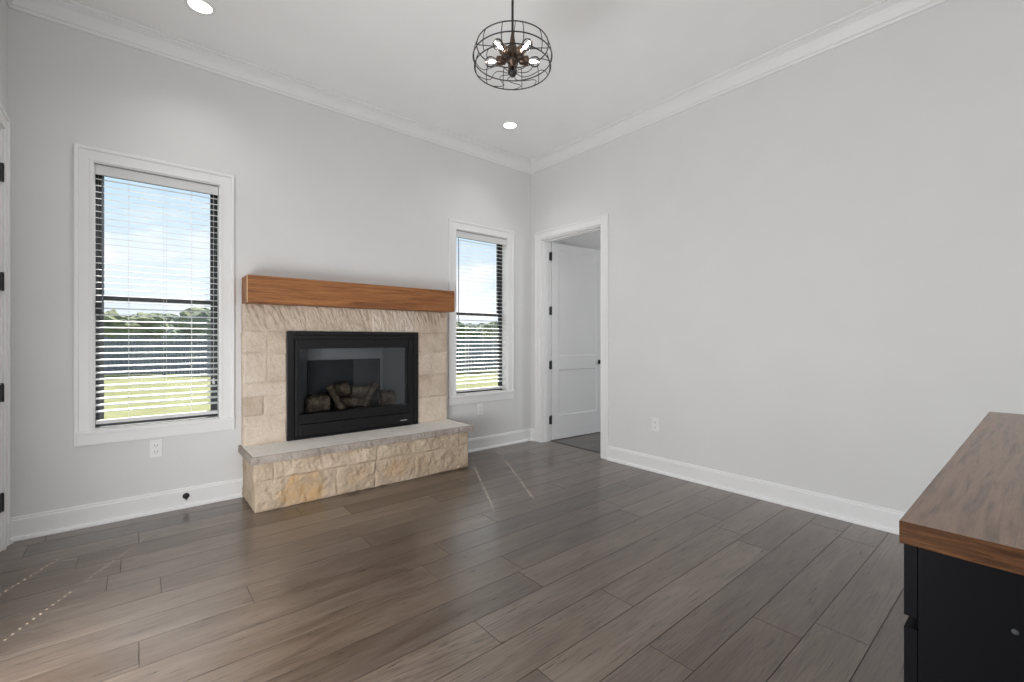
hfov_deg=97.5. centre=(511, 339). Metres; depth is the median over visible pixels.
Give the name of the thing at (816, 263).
wall
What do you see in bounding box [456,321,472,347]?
tree
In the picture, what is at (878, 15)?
trim
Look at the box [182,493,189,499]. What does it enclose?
gas valve
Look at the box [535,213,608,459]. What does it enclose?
door
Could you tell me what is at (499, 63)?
bulb
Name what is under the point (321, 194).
wall
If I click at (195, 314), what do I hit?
tree
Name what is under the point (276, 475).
hearth
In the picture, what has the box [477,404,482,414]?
wall outlet
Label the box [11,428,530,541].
baseboard
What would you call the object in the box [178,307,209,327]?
tree
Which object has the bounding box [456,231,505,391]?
window blind
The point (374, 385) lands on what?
log
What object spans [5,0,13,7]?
trim
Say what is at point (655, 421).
wall outlet
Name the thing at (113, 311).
tree
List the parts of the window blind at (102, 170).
rail, pull cord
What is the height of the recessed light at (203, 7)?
0.008 m
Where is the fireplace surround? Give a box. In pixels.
[241,304,446,446]
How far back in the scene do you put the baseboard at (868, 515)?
3.39 m
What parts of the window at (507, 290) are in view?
sash, sash, frame, sill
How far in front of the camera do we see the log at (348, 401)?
4.18 m
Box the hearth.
[238,419,473,512]
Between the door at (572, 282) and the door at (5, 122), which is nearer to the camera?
the door at (5, 122)
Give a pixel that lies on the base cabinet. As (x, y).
(962, 538)
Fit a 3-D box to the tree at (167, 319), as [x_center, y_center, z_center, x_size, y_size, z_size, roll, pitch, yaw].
[-32.422,-0.425,40.846,4.780,4.098,5.198,0,0,-40]
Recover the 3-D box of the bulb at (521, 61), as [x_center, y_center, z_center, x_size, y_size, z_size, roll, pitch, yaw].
[0.091,-1.513,2.437,0.125,0.058,0.079,0,0,-40]
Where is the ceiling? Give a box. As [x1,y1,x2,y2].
[72,0,879,159]
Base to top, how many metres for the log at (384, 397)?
0.168 m
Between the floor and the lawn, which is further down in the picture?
the floor
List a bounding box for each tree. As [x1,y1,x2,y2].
[104,309,170,356]
[125,313,179,327]
[162,310,209,353]
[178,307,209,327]
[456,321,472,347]
[465,323,484,346]
[480,322,497,354]
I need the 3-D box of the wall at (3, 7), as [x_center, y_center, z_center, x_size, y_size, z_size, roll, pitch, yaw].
[-0.474,-0.457,-0.477,0.150,3.393,8.200,0,0,-40]
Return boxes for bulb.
[485,55,505,67]
[493,38,510,58]
[514,38,532,58]
[518,55,539,67]
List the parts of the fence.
panel, panel, panel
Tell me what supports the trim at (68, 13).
attached to the wall at (321, 194)
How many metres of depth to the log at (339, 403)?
3.96 m
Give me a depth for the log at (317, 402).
3.87 m
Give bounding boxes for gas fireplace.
[286,331,417,440]
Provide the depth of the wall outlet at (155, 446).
3.16 m
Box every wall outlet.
[149,439,162,457]
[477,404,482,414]
[652,417,658,431]
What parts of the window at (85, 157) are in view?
sill, frame, sash, sash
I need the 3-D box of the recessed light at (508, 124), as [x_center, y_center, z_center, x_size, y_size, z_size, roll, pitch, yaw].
[-0.019,-2.129,4.467,0.166,0.008,0.166,0,0,-40]
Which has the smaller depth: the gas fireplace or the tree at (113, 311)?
the gas fireplace
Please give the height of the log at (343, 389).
0.148 m
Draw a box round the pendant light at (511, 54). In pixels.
[472,0,552,89]
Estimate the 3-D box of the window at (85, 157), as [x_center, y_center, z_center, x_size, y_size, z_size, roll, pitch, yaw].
[-2.525,-0.287,3.231,0.890,1.955,0.180,0,0,-40]
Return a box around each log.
[304,393,329,412]
[326,383,345,408]
[328,381,349,396]
[333,397,369,409]
[349,384,370,397]
[361,382,378,406]
[377,389,395,404]
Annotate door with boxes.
[0,102,10,551]
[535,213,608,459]
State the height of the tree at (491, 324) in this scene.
3.012 m
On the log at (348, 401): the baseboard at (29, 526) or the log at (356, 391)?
the log at (356, 391)
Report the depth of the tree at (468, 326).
38.37 m
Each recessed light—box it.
[184,0,215,15]
[502,121,517,128]
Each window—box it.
[73,143,234,446]
[448,219,514,405]
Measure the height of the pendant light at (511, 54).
0.724 m
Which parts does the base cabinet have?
drawer, drawer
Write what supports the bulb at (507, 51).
attached to the pendant light at (511, 54)
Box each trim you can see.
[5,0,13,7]
[9,0,530,173]
[531,0,947,173]
[551,440,600,452]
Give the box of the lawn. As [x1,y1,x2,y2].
[104,346,497,418]
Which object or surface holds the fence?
on the lawn
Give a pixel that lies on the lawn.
(193, 408)
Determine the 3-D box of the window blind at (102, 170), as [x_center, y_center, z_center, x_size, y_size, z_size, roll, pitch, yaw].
[-2.512,-0.300,3.214,0.688,1.728,0.073,0,0,-40]
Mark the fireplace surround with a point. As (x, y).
(264, 327)
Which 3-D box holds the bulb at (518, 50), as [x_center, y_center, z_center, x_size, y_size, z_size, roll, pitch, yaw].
[0.056,-1.513,2.335,0.056,0.058,0.129,0,0,-40]
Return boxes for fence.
[104,335,497,374]
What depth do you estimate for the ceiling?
3.25 m
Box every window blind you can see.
[95,164,218,423]
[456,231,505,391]
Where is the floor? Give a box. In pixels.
[0,432,907,681]
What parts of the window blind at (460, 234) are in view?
rail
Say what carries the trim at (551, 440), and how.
attached to the wall at (816, 263)
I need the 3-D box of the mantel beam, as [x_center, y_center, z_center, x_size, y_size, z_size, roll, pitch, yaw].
[-1.339,-0.379,3.989,1.805,0.206,0.238,0,0,-40]
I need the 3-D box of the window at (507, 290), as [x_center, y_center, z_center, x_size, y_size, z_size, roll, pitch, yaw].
[-0.365,-0.287,5.040,0.890,1.955,0.180,0,0,-40]
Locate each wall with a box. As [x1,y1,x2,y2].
[0,0,7,114]
[8,8,600,516]
[531,0,1023,511]
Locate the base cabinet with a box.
[899,412,1023,681]
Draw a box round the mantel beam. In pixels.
[242,274,454,312]
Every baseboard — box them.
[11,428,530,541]
[531,428,905,534]

